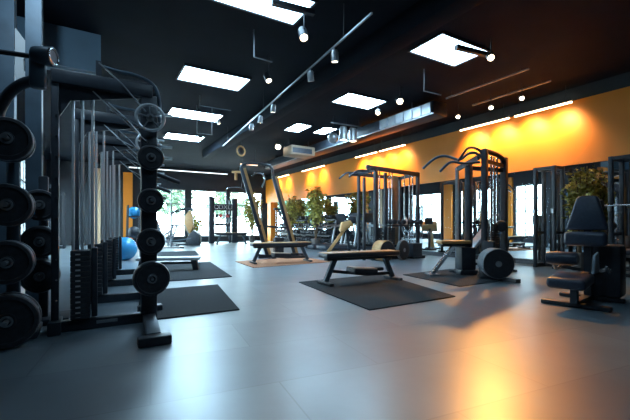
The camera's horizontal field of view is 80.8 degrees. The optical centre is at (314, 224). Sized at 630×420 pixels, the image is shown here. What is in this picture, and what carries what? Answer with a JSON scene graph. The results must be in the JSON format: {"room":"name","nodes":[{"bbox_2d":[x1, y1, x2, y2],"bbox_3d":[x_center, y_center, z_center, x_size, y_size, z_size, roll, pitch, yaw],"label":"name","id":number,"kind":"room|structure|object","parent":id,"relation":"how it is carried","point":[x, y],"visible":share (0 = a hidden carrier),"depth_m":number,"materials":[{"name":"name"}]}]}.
{"room":"gym","nodes":[
{"label":"gym","id":0,"kind":"room"},
{"bbox_2d":[23,156,45,231],"bbox_3d":[-6.469,-1.100,6.736,0.200,4.200,26.200,0,0,-31],"label":"wall","id":1,"kind":"structure","parent":0,"point":[44,158],"depth_m":17.07,"materials":[{"name":"paint"}]},
{"bbox_2d":[21,160,24,233],"bbox_3d":[-9.700,-0.825,12.144,0.100,2.950,2.800,0,0,-31],"label":"window","id":2,"kind":"structure","parent":1,"relation":"in","point":[22,180],"depth_m":12.53,"materials":[{"name":"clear glass"}]},
{"bbox_2d":[17,16,100,74],"bbox_3d":[-4.585,-2.880,5.823,2.100,0.640,0.300,0,0,-31],"label":"trim","id":3,"kind":"structure","parent":1,"relation":"attached to","point":[77,50],"depth_m":6.03,"materials":[{"name":"paint"}]},
{"bbox_2d":[46,159,266,244],"bbox_3d":[-8.173,-1.100,21.093,11.600,4.200,0.200,0,0,-31],"label":"wall","id":4,"kind":"structure","parent":0,"point":[189,181],"depth_m":20.03,"materials":[{"name":"paint"}]},
{"bbox_2d":[94,168,99,243],"bbox_3d":[-11.176,-0.950,19.043,0.400,3.900,0.240,0,0,-31],"label":"trim","id":5,"kind":"structure","parent":4,"relation":"attached to","point":[98,169],"depth_m":18.93,"materials":[{"name":"beige paint"}]},
{"bbox_2d":[123,172,132,238],"bbox_3d":[-9.992,-0.900,19.751,0.440,3.800,0.240,0,0,-31],"label":"trim","id":6,"kind":"structure","parent":4,"relation":"attached to","point":[127,176],"depth_m":19.63,"materials":[{"name":"orange paint"}]},
{"bbox_2d":[164,188,184,236],"bbox_3d":[-8.538,-0.680,20.875,2.350,2.760,0.100,0,0,-31],"label":"window","id":7,"kind":"structure","parent":4,"relation":"in","point":[170,203],"depth_m":21.09,"materials":[{"name":"clear glass"}]},
{"bbox_2d":[191,190,226,236],"bbox_3d":[-6.348,-0.680,22.183,2.150,2.760,0.100,0,0,-31],"label":"window","id":8,"kind":"structure","parent":4,"relation":"in","point":[191,190],"depth_m":22.19,"materials":[{"name":"clear glass"}]},
{"bbox_2d":[230,192,261,235],"bbox_3d":[-4.374,-0.680,23.363,2.150,2.760,0.100,0,0,-31],"label":"window","id":9,"kind":"structure","parent":4,"relation":"in","point":[230,192],"depth_m":23.32,"materials":[{"name":"clear glass"}]},
{"bbox_2d":[0,241,629,419],"bbox_3d":[-1.404,1.100,9.761,12.000,0.200,26.600,0,0,-31],"label":"floor","id":10,"kind":"structure","parent":0,"point":[292,350],"depth_m":2.81,"materials":[{"name":"plastic"}]},
{"bbox_2d":[0,0,16,293],"bbox_3d":[-3.567,-1.100,4.217,0.240,4.200,0.160,0,0,-31],"label":"column","id":11,"kind":"structure","parent":10,"relation":"on","point":[8,8],"depth_m":4.17,"materials":[{"name":"metal"}]},
{"bbox_2d":[0,46,58,338],"bbox_3d":[-2.544,-0.223,3.190,0.600,2.445,0.857,0,0,-31],"label":"storage rack","id":12,"kind":"object","parent":10,"relation":"on","point":[40,57],"visible":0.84,"depth_m":3.07,"materials":[{"name":"metal"}]},
{"bbox_2d":[0,241,33,284],"bbox_3d":[-2.463,0.300,2.957,0.352,0.352,0.059,0,0,-31],"label":"weight plate","id":13,"kind":"object","parent":12,"relation":"on","point":[21,258],"visible":0.91,"depth_m":2.97,"materials":[{"name":"black rubber"}]},
{"bbox_2d":[0,117,33,160],"bbox_3d":[-2.463,-0.690,2.957,0.348,0.348,0.059,0,0,-31],"label":"weight plate","id":14,"kind":"object","parent":12,"relation":"on","point":[21,143],"visible":0.93,"depth_m":2.97,"materials":[{"name":"black rubber"}]},
{"bbox_2d":[0,183,33,225],"bbox_3d":[-2.463,-0.160,2.957,0.344,0.344,0.059,0,0,-31],"label":"weight plate","id":15,"kind":"object","parent":12,"relation":"on","point":[20,210],"visible":0.91,"depth_m":2.97,"materials":[{"name":"black rubber"}]},
{"bbox_2d":[0,133,35,162],"bbox_3d":[-2.527,-0.690,3.063,0.348,0.348,0.059,0,0,-31],"label":"weight plate","id":16,"kind":"object","parent":12,"relation":"on","point":[33,150],"visible":0.2,"depth_m":3.11,"materials":[{"name":"black rubber"}]},
{"bbox_2d":[0,294,39,348],"bbox_3d":[-2.463,0.770,2.957,0.432,0.432,0.059,0,0,-31],"label":"weight plate","id":17,"kind":"object","parent":12,"relation":"on","point":[23,313],"visible":0.92,"depth_m":2.98,"materials":[{"name":"black rubber"}]},
{"bbox_2d":[0,292,41,324],"bbox_3d":[-2.527,0.770,3.063,0.432,0.432,0.059,0,0,-31],"label":"weight plate","id":18,"kind":"object","parent":12,"relation":"on","point":[29,296],"visible":0.2,"depth_m":3.13,"materials":[{"name":"black rubber"}]},
{"bbox_2d":[25,0,42,302],"bbox_3d":[-3.040,-1.100,4.008,0.140,4.200,0.140,0,0,-31],"label":"column","id":19,"kind":"structure","parent":10,"relation":"on","point":[33,8],"depth_m":3.95,"materials":[{"name":"metal"}]},
{"bbox_2d":[15,28,24,78],"bbox_3d":[-3.145,-1.819,3.981,0.152,0.590,0.022,0,0,0],"label":"window","id":20,"kind":"structure","parent":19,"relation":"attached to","point":[19,40],"depth_m":3.97,"materials":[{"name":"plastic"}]},
{"bbox_2d":[36,176,69,325],"bbox_3d":[-2.748,0.250,3.732,0.450,1.500,0.600,0,0,-31],"label":"storage rack","id":21,"kind":"object","parent":10,"relation":"on","point":[43,180],"visible":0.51,"depth_m":3.78,"materials":[{"name":"grey metal"}]},
{"bbox_2d":[21,226,50,257],"bbox_3d":[-2.626,0.160,3.527,0.308,0.308,0.064,0,0,-31],"label":"weight plate","id":22,"kind":"object","parent":21,"relation":"on","point":[30,235],"visible":0.73,"depth_m":3.51,"materials":[{"name":"black rubber"}]},
{"bbox_2d":[29,189,50,220],"bbox_3d":[-2.626,-0.190,3.527,0.298,0.298,0.064,0,0,-31],"label":"weight plate","id":23,"kind":"object","parent":21,"relation":"on","point":[43,196],"visible":0.63,"depth_m":3.52,"materials":[{"name":"black rubber"}]},
{"bbox_2d":[21,260,59,292],"bbox_3d":[-2.626,0.490,3.527,0.318,0.318,0.064,0,0,-31],"label":"weight plate","id":24,"kind":"object","parent":21,"relation":"on","point":[30,283],"visible":0.64,"depth_m":3.51,"materials":[{"name":"black rubber"}]},
{"bbox_2d":[49,192,65,248],"bbox_3d":[-11.029,-0.180,15.777,0.632,2.360,0.775,0,0,-31],"label":"rack","id":25,"kind":"object","parent":10,"relation":"on","point":[60,194],"visible":0.51,"depth_m":15.60,"materials":[{"name":"grey metal"}]},
{"bbox_2d":[47,60,179,347],"bbox_3d":[-1.769,-0.300,3.385,1.206,2.600,1.079,0,0,-31],"label":"station","id":26,"kind":"object","parent":10,"relation":"on","point":[67,86],"visible":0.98,"depth_m":3.56,"materials":[{"name":"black metal"}]},
{"bbox_2d":[136,228,164,254],"bbox_3d":[-1.680,0.170,3.787,0.274,0.274,0.059,0,0,-31],"label":"weight plate","id":27,"kind":"object","parent":26,"relation":"attached to","point":[144,236],"visible":0.99,"depth_m":3.77,"materials":[{"name":"black rubber"}]},
{"bbox_2d":[137,145,163,169],"bbox_3d":[-1.681,-0.690,3.789,0.258,0.258,0.054,0,0,-31],"label":"weight plate","id":28,"kind":"object","parent":26,"relation":"attached to","point":[145,151],"visible":0.91,"depth_m":3.77,"materials":[{"name":"black rubber"}]},
{"bbox_2d":[137,188,163,212],"bbox_3d":[-1.681,-0.250,3.789,0.252,0.252,0.054,0,0,-31],"label":"weight plate","id":29,"kind":"object","parent":26,"relation":"attached to","point":[142,200],"visible":0.97,"depth_m":3.77,"materials":[{"name":"black rubber"}]},
{"bbox_2d":[132,261,169,295],"bbox_3d":[-1.658,0.540,3.751,0.352,0.352,0.144,0,0,-31],"label":"weight plate","id":30,"kind":"object","parent":26,"relation":"on","point":[141,275],"visible":1,"depth_m":3.69,"materials":[{"name":"black rubber"}]},
{"bbox_2d":[75,101,170,311],"bbox_3d":[-2.333,-0.300,4.562,1.206,2.600,1.079,0,0,-31],"label":"station","id":31,"kind":"object","parent":10,"relation":"on","point":[103,121],"visible":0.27,"depth_m":4.73,"materials":[{"name":"metal"}]},
{"bbox_2d":[118,237,136,259],"bbox_3d":[-5.380,0.670,10.450,0.660,0.660,0.660,0,0,-31],"label":"exercise ball","id":32,"kind":"object","parent":10,"relation":"on","point":[129,247],"visible":0.67,"depth_m":10.28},
{"bbox_2d":[100,149,158,274],"bbox_3d":[-3.536,-0.300,7.221,1.206,2.600,1.079,0,0,-31],"label":"station","id":33,"kind":"object","parent":10,"relation":"on","point":[119,159],"visible":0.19,"depth_m":7.40,"materials":[{"name":"metal"}]},
{"bbox_2d":[94,130,165,286],"bbox_3d":[-2.913,-0.300,5.846,1.206,2.600,1.079,0,0,-31],"label":"station","id":34,"kind":"object","parent":10,"relation":"on","point":[112,143],"visible":0.26,"depth_m":6.03,"materials":[{"name":"metal"}]},
{"bbox_2d":[126,205,139,252],"bbox_3d":[-5.504,0.200,11.242,0.440,1.602,0.440,0,0,-31],"label":"ball rack","id":35,"kind":"object","parent":10,"relation":"on","point":[127,214],"visible":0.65,"depth_m":11.04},
{"bbox_2d":[128,227,139,237],"bbox_3d":[-5.504,0.225,11.242,0.360,0.360,0.360,0,0,-31],"label":"medicine ball","id":36,"kind":"object","parent":35,"relation":"on","point":[133,231],"visible":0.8,"depth_m":11.11,"materials":[{"name":"rubber"}]},
{"bbox_2d":[129,207,139,218],"bbox_3d":[-5.504,-0.375,11.242,0.360,0.360,0.360,0,0,-31],"label":"medicine ball","id":37,"kind":"object","parent":35,"relation":"on","point":[133,211],"visible":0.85,"depth_m":11.12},
{"bbox_2d":[157,220,183,248],"bbox_3d":[-6.262,0.391,15.558,0.500,1.218,1.330,0,0,44],"label":"exercise bike","id":38,"kind":"object","parent":10,"relation":"on","point":[176,227],"visible":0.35,"depth_m":15.70,"materials":[{"name":"white plastic"}]},
{"bbox_2d":[157,251,199,256],"bbox_3d":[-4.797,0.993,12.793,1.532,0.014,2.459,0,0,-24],"label":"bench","id":39,"kind":"object","parent":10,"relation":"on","point":[171,253],"visible":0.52,"depth_m":12.80,"materials":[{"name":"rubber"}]},
{"bbox_2d":[169,208,201,244],"bbox_3d":[-6.444,0.060,18.359,1.520,1.860,0.524,0,0,-3],"label":"elliptical trainer","id":40,"kind":"object","parent":10,"relation":"on","point":[194,238],"visible":1,"depth_m":18.27,"materials":[{"name":"beige plastic"}]},
{"bbox_2d":[139,284,239,319],"bbox_3d":[-1.732,0.993,4.976,1.140,0.014,2.091,0,0,-23],"label":"floor mat","id":41,"kind":"object","parent":10,"relation":"on","point":[205,299],"visible":0.64,"depth_m":4.77,"materials":[{"name":"rubber"}]},
{"bbox_2d":[182,215,204,235],"bbox_3d":[-6.824,0.119,20.649,1.165,1.762,1.230,0,0,-31],"label":"potted plant","id":42,"kind":"object","parent":10,"relation":"on","point":[197,223],"visible":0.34,"depth_m":20.55,"materials":[{"name":"green plant"}]},
{"bbox_2d":[164,262,231,280],"bbox_3d":[-2.880,0.993,8.175,1.685,0.014,3.235,0,0,-26],"label":"floor mat","id":43,"kind":"object","parent":10,"relation":"on","point":[207,270],"visible":0.54,"depth_m":7.68,"materials":[{"name":"rubber"}]},
{"bbox_2d":[135,256,200,269],"bbox_3d":[-3.201,0.844,8.129,1.300,0.285,0.360,0,0,-13],"label":"weight bench","id":44,"kind":"object","parent":43,"relation":"on","point":[194,259],"visible":0.73,"depth_m":8.08,"materials":[{"name":"white plastic"}]},
{"bbox_2d":[209,197,237,242],"bbox_3d":[-5.058,-0.270,20.461,1.577,2.540,0.320,0,0,-31],"label":"stand","id":45,"kind":"object","parent":10,"relation":"on","point":[232,207],"visible":1,"depth_m":20.65,"materials":[{"name":"metal"}]},
{"bbox_2d":[216,232,247,244],"bbox_3d":[-4.369,0.700,19.405,1.600,0.600,0.560,0,0,-21],"label":"weight bench","id":46,"kind":"object","parent":10,"relation":"on","point":[240,233],"visible":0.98,"depth_m":19.33,"materials":[{"name":"black metal"}]},
{"bbox_2d":[243,193,262,241],"bbox_3d":[-3.693,-0.473,21.753,1.469,2.946,1.371,0,0,-18],"label":"potted plant","id":47,"kind":"object","parent":10,"relation":"on","point":[249,216],"visible":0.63,"depth_m":21.64,"materials":[{"name":"green plant"}]},
{"bbox_2d":[226,162,303,258],"bbox_3d":[-1.426,-0.452,11.212,2.398,2.903,1.070,0,0,-31],"label":"frame","id":48,"kind":"object","parent":10,"relation":"on","point":[245,178],"visible":0.85,"depth_m":11.23,"materials":[{"name":"black metal"}]},
{"bbox_2d":[235,258,330,267],"bbox_3d":[-0.921,0.993,10.113,2.410,0.014,2.089,0,0,-31],"label":"floor mat","id":49,"kind":"object","parent":10,"relation":"on","point":[278,261],"visible":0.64,"depth_m":9.73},
{"bbox_2d":[249,241,311,263],"bbox_3d":[-0.885,0.721,9.768,1.620,0.530,0.520,0,0,-25],"label":"weight bench","id":50,"kind":"object","parent":49,"relation":"on","point":[259,245],"visible":1,"depth_m":9.62,"materials":[{"name":"black leather"}]},
{"bbox_2d":[285,195,299,241],"bbox_3d":[-1.171,-0.244,18.317,0.840,2.488,1.013,0,0,-14],"label":"potted plant","id":51,"kind":"object","parent":10,"relation":"on","point":[291,206],"visible":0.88,"depth_m":18.29,"materials":[{"name":"green plant"}]},
{"bbox_2d":[302,186,330,243],"bbox_3d":[0.061,-0.397,16.370,1.240,2.794,1.138,0,0,-42],"label":"potted plant","id":52,"kind":"object","parent":10,"relation":"on","point":[316,202],"visible":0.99,"depth_m":16.19,"materials":[{"name":"green plant"}]},
{"bbox_2d":[301,218,338,243],"bbox_3d":[0.127,0.346,17.548,0.645,1.309,2.650,0,0,-31],"label":"dumbbell rack","id":53,"kind":"object","parent":10,"relation":"on","point":[306,227],"visible":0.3,"depth_m":17.03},
{"bbox_2d":[301,234,331,236],"bbox_3d":[0.052,0.485,17.503,0.230,0.080,2.650,0,0,-31],"label":"shelf","id":54,"kind":"object","parent":53,"relation":"attached to","point":[303,235],"depth_m":17.40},
{"bbox_2d":[305,213,346,248],"bbox_3d":[0.490,0.229,15.610,1.751,1.461,0.750,0,0,-31],"label":"treadmill","id":55,"kind":"object","parent":10,"relation":"on","point":[341,217],"visible":0.71,"depth_m":15.78,"materials":[{"name":"grey metal"}]},
{"bbox_2d":[316,213,361,249],"bbox_3d":[0.977,0.229,14.794,1.751,1.461,0.750,0,0,-31],"label":"treadmill","id":56,"kind":"object","parent":10,"relation":"on","point":[337,246],"visible":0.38,"depth_m":14.69,"materials":[{"name":"grey metal"}]},
{"bbox_2d":[326,217,355,251],"bbox_3d":[0.905,0.355,12.846,1.010,1.290,0.640,0,0,0],"label":"bench","id":57,"kind":"object","parent":10,"relation":"on","point":[344,226],"visible":0.84,"depth_m":12.70,"materials":[{"name":"beige plastic"}]},
{"bbox_2d":[299,275,454,310],"bbox_3d":[0.998,0.993,5.896,2.239,0.014,2.340,0,0,-31],"label":"floor mat","id":58,"kind":"object","parent":10,"relation":"on","point":[374,292],"visible":0.82,"depth_m":5.49,"materials":[{"name":"rubber"}]},
{"bbox_2d":[317,249,402,286],"bbox_3d":[0.798,0.721,6.423,1.500,0.530,0.510,0,0,-27],"label":"weight bench","id":59,"kind":"object","parent":58,"relation":"on","point":[335,256],"visible":1,"depth_m":6.25,"materials":[{"name":"black leather"}]},
{"bbox_2d":[339,165,424,260],"bbox_3d":[1.953,-0.335,10.908,2.944,2.690,1.382,0,0,-33],"label":"trainer","id":60,"kind":"object","parent":10,"relation":"on","point":[392,236],"visible":0.83,"depth_m":10.91,"materials":[{"name":"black metal"}]},
{"bbox_2d":[403,269,500,286],"bbox_3d":[2.697,0.993,7.155,1.829,0.014,1.680,0,0,-31],"label":"floor mat","id":61,"kind":"object","parent":10,"relation":"on","point":[446,277],"visible":0.66,"depth_m":6.82,"materials":[{"name":"rubber"}]},
{"bbox_2d":[422,146,520,282],"bbox_3d":[3.193,-0.268,7.641,1.776,2.536,2.188,0,0,27],"label":"tower","id":62,"kind":"object","parent":10,"relation":"on","point":[494,261],"visible":0.98,"depth_m":7.35,"materials":[{"name":"grey metal"}]},
{"bbox_2d":[453,214,499,264],"bbox_3d":[4.000,0.366,9.153,1.151,1.280,0.340,0,0,-6],"label":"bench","id":63,"kind":"object","parent":10,"relation":"on","point":[477,239],"visible":0.07,"depth_m":9.10,"materials":[{"name":"grey metal"}]},
{"bbox_2d":[532,165,564,268],"bbox_3d":[5.484,-0.180,8.704,0.492,2.360,0.495,0,0,-31],"label":"rack","id":64,"kind":"object","parent":10,"relation":"on","point":[554,168],"visible":0.8,"depth_m":8.76,"materials":[{"name":"grey metal"}]},
{"bbox_2d":[560,166,598,270],"bbox_3d":[5.823,-0.193,8.086,0.680,2.386,0.739,0,0,-14],"label":"potted plant","id":65,"kind":"object","parent":10,"relation":"on","point":[582,189],"visible":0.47,"depth_m":8.09,"materials":[{"name":"green plant"}]},
{"bbox_2d":[541,195,625,312],"bbox_3d":[3.425,0.306,4.729,1.281,1.382,0.721,0,0,-41],"label":"machine","id":66,"kind":"object","parent":10,"relation":"on","point":[603,277],"visible":1,"depth_m":4.74,"materials":[{"name":"leather"}]},
{"bbox_2d":[607,154,629,270],"bbox_3d":[6.258,-0.180,7.174,0.632,2.360,0.775,0,0,-31],"label":"rack","id":67,"kind":"object","parent":10,"relation":"on","point":[621,159],"visible":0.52,"depth_m":7.37,"materials":[{"name":"grey metal"}]},
{"bbox_2d":[17,0,629,175],"bbox_3d":[-1.404,-3.300,9.761,12.000,0.200,26.600,0,0,-31],"label":"ceiling","id":68,"kind":"structure","parent":0,"point":[570,43],"depth_m":7.20,"materials":[{"name":"paint"}]},
{"bbox_2d":[129,165,227,174],"bbox_3d":[-7.129,-3.033,19.737,5.000,0.335,0.090,0,0,-31],"label":"lamp","id":69,"kind":"object","parent":68,"relation":"hanging from","point":[169,169],"visible":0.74,"depth_m":19.89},
{"bbox_2d":[163,132,204,141],"bbox_3d":[-4.750,-3.180,13.412,1.300,0.040,0.930,0,0,-31],"label":"recessed light","id":70,"kind":"object","parent":68,"relation":"in","point":[169,135],"visible":0.94,"depth_m":13.33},
{"bbox_2d":[167,106,223,122],"bbox_3d":[-3.463,-3.180,10.692,1.440,0.040,0.840,0,0,-31],"label":"recessed light","id":71,"kind":"object","parent":68,"relation":"in","point":[175,111],"visible":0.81,"depth_m":10.63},
{"bbox_2d":[176,63,251,91],"bbox_3d":[-2.200,-3.180,8.051,1.420,0.040,0.870,0,0,-31],"label":"recessed light","id":72,"kind":"object","parent":68,"relation":"in","point":[189,73],"visible":1,"depth_m":8.02,"materials":[{"name":"plastic"}]},
{"bbox_2d":[209,0,317,26],"bbox_3d":[-0.775,-3.180,5.198,1.460,0.040,0.750,0,0,-31],"label":"recessed light","id":73,"kind":"object","parent":68,"relation":"in","point":[263,8],"visible":0.84,"depth_m":5.43,"materials":[{"name":"plastic"}]},
{"bbox_2d":[271,0,314,16],"bbox_3d":[-0.299,-3.098,5.158,0.627,0.205,0.070,0,0,-25],"label":"track","id":74,"kind":"object","parent":68,"relation":"hanging from","point":[281,4],"visible":0.9,"depth_m":5.14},
{"bbox_2d":[298,14,308,41],"bbox_3d":[-0.178,-2.972,5.549,0.140,0.456,0.218,0,0,-17],"label":"spotlight","id":75,"kind":"object","parent":74,"relation":"hanging from","point":[302,31],"visible":0.97,"depth_m":5.50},
{"bbox_2d":[223,3,372,145],"bbox_3d":[-1.209,-2.944,8.679,0.024,0.512,8.827,0,0,-26],"label":"track","id":76,"kind":"object","parent":68,"relation":"hanging from","point":[370,13],"visible":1,"depth_m":6.21,"materials":[{"name":"grey metal"}]},
{"bbox_2d":[331,47,338,62],"bbox_3d":[0.298,-2.567,5.576,0.121,0.230,0.123,0,0,-31],"label":"spotlight","id":77,"kind":"object","parent":76,"relation":"hanging from","point":[334,53],"visible":1,"depth_m":5.53,"materials":[{"name":"grey metal"}]},
{"bbox_2d":[283,122,312,132],"bbox_3d":[-0.568,-3.180,12.095,0.590,0.040,0.980,0,0,-31],"label":"recessed light","id":78,"kind":"object","parent":68,"relation":"in","point":[297,127],"visible":1,"depth_m":12.05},
{"bbox_2d":[286,124,309,131],"bbox_3d":[-0.568,-3.185,12.095,0.530,0.020,0.920,0,0,-31],"label":"diffuser","id":79,"kind":"object","parent":78,"relation":"attached to","point":[294,127],"depth_m":12.05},
{"bbox_2d":[283,139,314,158],"bbox_3d":[-0.596,-2.890,13.928,1.000,0.620,0.725,0,0,-31],"label":"air conditioner","id":80,"kind":"object","parent":68,"relation":"hanging from","point":[294,151],"visible":1,"depth_m":13.70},
{"bbox_2d":[293,147,311,153],"bbox_3d":[-0.461,-2.730,13.604,0.800,0.180,0.030,0,0,-31],"label":"grille","id":81,"kind":"object","parent":80,"relation":"attached to","point":[296,150],"depth_m":13.59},
{"bbox_2d":[312,126,338,134],"bbox_3d":[0.334,-3.180,12.459,0.510,0.040,0.880,0,0,-31],"label":"recessed light","id":82,"kind":"object","parent":68,"relation":"in","point":[324,130],"visible":1,"depth_m":12.43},
{"bbox_2d":[314,128,335,133],"bbox_3d":[0.334,-3.185,12.459,0.450,0.020,0.820,0,0,-31],"label":"diffuser","id":83,"kind":"object","parent":82,"relation":"attached to","point":[322,130],"depth_m":12.43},
{"bbox_2d":[203,0,485,157],"bbox_3d":[-0.548,-3.030,8.991,0.340,0.340,16.000,0,0,-31],"label":"ceiling beam","id":84,"kind":"structure","parent":68,"relation":"attached to","point":[422,18],"depth_m":6.43,"materials":[{"name":"paint"}]},
{"bbox_2d":[331,116,360,127],"bbox_3d":[0.938,-3.091,11.078,1.063,0.218,0.035,0,0,-28],"label":"bar","id":85,"kind":"object","parent":68,"relation":"hanging from","point":[333,122],"visible":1,"depth_m":11.05,"materials":[{"name":"grey metal"}]},
{"bbox_2d":[339,125,346,140],"bbox_3d":[0.844,-2.754,11.028,0.236,0.448,0.240,0,0,-31],"label":"spotlight","id":86,"kind":"object","parent":85,"relation":"hanging from","point":[343,129],"visible":1,"depth_m":10.93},
{"bbox_2d":[349,127,356,141],"bbox_3d":[1.145,-2.754,11.187,0.236,0.448,0.240,0,0,-31],"label":"spotlight","id":87,"kind":"object","parent":85,"relation":"hanging from","point":[352,131],"visible":1,"depth_m":11.09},
{"bbox_2d":[265,100,446,169],"bbox_3d":[0.439,-2.965,13.657,0.580,0.470,10.400,0,0,-31],"label":"air duct","id":88,"kind":"object","parent":68,"relation":"hanging from","point":[419,114],"visible":0.94,"depth_m":10.69,"materials":[{"name":"grey metal"}]},
{"bbox_2d":[380,102,431,129],"bbox_3d":[2.378,-2.900,9.923,0.040,0.260,1.900,0,0,-31],"label":"vent","id":89,"kind":"object","parent":88,"relation":"attached to","point":[424,110],"depth_m":9.81,"materials":[{"name":"metal"}]},
{"bbox_2d":[330,91,387,109],"bbox_3d":[1.135,-3.180,9.507,1.240,0.040,0.810,0,0,-31],"label":"recessed light","id":90,"kind":"object","parent":68,"relation":"in","point":[352,99],"visible":1,"depth_m":9.44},
{"bbox_2d":[407,30,489,66],"bbox_3d":[2.443,-3.180,6.753,1.280,0.040,0.800,0,0,-31],"label":"recessed light","id":91,"kind":"object","parent":68,"relation":"in","point":[439,47],"visible":0.94,"depth_m":6.69,"materials":[{"name":"plastic"}]},
{"bbox_2d":[454,40,487,57],"bbox_3d":[2.742,-3.098,6.447,0.745,0.205,0.070,0,0,-23],"label":"track","id":92,"kind":"object","parent":68,"relation":"hanging from","point":[457,47],"visible":0.95,"depth_m":6.41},
{"bbox_2d":[459,104,509,130],"bbox_3d":[4.669,-2.986,10.290,0.080,0.427,1.520,0,0,-31],"label":"strip light","id":93,"kind":"object","parent":68,"relation":"hanging from","point":[507,116],"visible":1,"depth_m":10.15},
{"bbox_2d":[446,68,528,98],"bbox_3d":[3.703,-3.132,8.153,0.030,0.135,2.000,0,0,-31],"label":"track","id":94,"kind":"object","parent":68,"relation":"hanging from","point":[518,72],"visible":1,"depth_m":8.02,"materials":[{"name":"grey metal"}]},
{"bbox_2d":[486,35,494,61],"bbox_3d":[2.979,-2.989,6.281,0.130,0.423,0.164,0,0,11],"label":"spotlight","id":95,"kind":"object","parent":68,"relation":"hanging from","point":[490,56],"visible":1,"depth_m":6.25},
{"bbox_2d":[472,77,550,105],"bbox_3d":[4.545,-3.132,8.713,0.030,0.135,1.900,0,0,-31],"label":"track","id":96,"kind":"object","parent":68,"relation":"hanging from","point":[543,82],"visible":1,"depth_m":8.56,"materials":[{"name":"grey metal"}]},
{"bbox_2d":[513,85,572,116],"bbox_3d":[5.471,-2.986,8.947,0.080,0.427,1.350,0,0,-31],"label":"strip light","id":97,"kind":"object","parent":68,"relation":"hanging from","point":[568,101],"visible":0.98,"depth_m":8.87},
{"bbox_2d":[267,72,629,259],"bbox_3d":[3.661,-1.100,12.787,0.200,4.200,26.200,0,0,-31],"label":"wall","id":98,"kind":"structure","parent":0,"point":[620,81],"depth_m":10.25,"materials":[{"name":"paint"}]},
{"bbox_2d":[267,202,273,240],"bbox_3d":[-2.758,-0.200,23.046,0.220,2.400,0.500,0,0,-31],"label":"trim","id":99,"kind":"structure","parent":98,"relation":"attached to","point":[270,212],"depth_m":22.87,"materials":[{"name":"orange paint"}]},
{"bbox_2d":[274,202,283,237],"bbox_3d":[-2.473,-0.260,22.838,0.024,2.260,2.534,0,0,-31],"label":"wall mirror","id":100,"kind":"object","parent":98,"relation":"attached to","point":[276,204],"visible":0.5,"depth_m":22.49,"materials":[{"name":"clear glass"}]},
{"bbox_2d":[284,199,306,240],"bbox_3d":[-1.127,-0.260,20.584,0.024,2.260,2.684,0,0,-31],"label":"wall mirror","id":101,"kind":"object","parent":98,"relation":"attached to","point":[302,211],"visible":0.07,"depth_m":19.99,"materials":[{"name":"clear glass"}]},
{"bbox_2d":[307,195,334,242],"bbox_3d":[0.258,-0.260,18.267,0.024,2.260,2.684,0,0,-31],"label":"wall mirror","id":102,"kind":"object","parent":98,"relation":"attached to","point":[330,207],"visible":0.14,"depth_m":17.60,"materials":[{"name":"clear glass"}]},
{"bbox_2d":[335,190,372,246],"bbox_3d":[1.668,-0.260,15.906,0.024,2.260,2.784,0,0,-31],"label":"wall mirror","id":103,"kind":"object","parent":98,"relation":"attached to","point":[344,203],"visible":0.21,"depth_m":15.90,"materials":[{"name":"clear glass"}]},
{"bbox_2d":[378,186,403,248],"bbox_3d":[2.809,-0.260,13.995,0.024,2.260,1.634,0,0,-31],"label":"wall mirror","id":104,"kind":"object","parent":98,"relation":"attached to","point":[381,190],"visible":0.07,"depth_m":14.30,"materials":[{"name":"clear glass"}]},
{"bbox_2d":[405,182,439,251],"bbox_3d":[3.629,-0.260,12.622,0.024,2.260,1.534,0,0,-31],"label":"wall mirror","id":105,"kind":"object","parent":98,"relation":"attached to","point":[429,192],"visible":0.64,"depth_m":12.41,"materials":[{"name":"clear glass"}]},
{"bbox_2d":[266,86,629,202],"bbox_3d":[3.550,-2.140,12.720,0.060,1.480,26.200,0,0,-31],"label":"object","id":106,"kind":"structure","parent":98,"relation":"attached to","point":[596,128],"depth_m":9.82,"materials":[{"name":"orange paint"}]},
{"bbox_2d":[273,239,629,269],"bbox_3d":[3.541,0.940,12.715,0.080,0.120,26.200,0,0,-31],"label":"baseboard","id":107,"kind":"structure","parent":98,"relation":"attached to","point":[516,260],"depth_m":11.38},
{"bbox_2d":[440,177,480,254],"bbox_3d":[4.424,-0.260,11.291,0.024,2.260,1.534,0,0,-31],"label":"wall mirror","id":108,"kind":"object","parent":98,"relation":"attached to","point":[447,188],"visible":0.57,"depth_m":11.45,"materials":[{"name":"clear glass"}]},
{"bbox_2d":[488,170,532,258],"bbox_3d":[5.219,-0.260,9.960,0.024,2.260,1.534,0,0,-31],"label":"wall mirror","id":109,"kind":"object","parent":98,"relation":"attached to","point":[520,200],"visible":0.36,"depth_m":9.70,"materials":[{"name":"clear glass"}]},
{"bbox_2d":[539,161,607,259],"bbox_3d":[6.014,-0.260,8.630,0.024,2.260,1.534,0,0,-31],"label":"wall mirror","id":110,"kind":"object","parent":98,"relation":"attached to","point":[600,185],"visible":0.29,"depth_m":8.72,"materials":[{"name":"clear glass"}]},
{"bbox_2d":[614,162,629,266],"bbox_3d":[6.809,-0.260,7.299,0.024,2.260,1.534,0,0,-31],"label":"wall mirror","id":111,"kind":"object","parent":98,"relation":"attached to","point":[616,164],"visible":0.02,"depth_m":7.76,"materials":[{"name":"clear glass"}]},
{"label":"outside","id":112,"kind":"structure","parent":0,"visible":0},
{"bbox_2d":[162,231,258,235],"bbox_3d":[-17.078,1.350,36.392,90.000,0.100,60.000,0,0,-31],"label":"ground","id":113,"kind":"structure","parent":112,"point":[254,232],"depth_m":56.59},
{"bbox_2d":[157,190,195,230],"bbox_3d":[-10.730,-1.215,27.366,3.530,5.036,3.398,0,0,-4],"label":"tree","id":114,"kind":"object","parent":113,"relation":"on","point":[178,195],"visible":0.36,"depth_m":27.09,"materials":[{"name":"green plant"}]},
{"bbox_2d":[204,192,246,219],"bbox_3d":[-7.287,-1.014,30.591,3.608,4.634,3.309,0,0,8],"label":"tree","id":115,"kind":"object","parent":113,"relation":"on","point":[220,195],"visible":0.3,"depth_m":30.18,"materials":[{"name":"green plant"}]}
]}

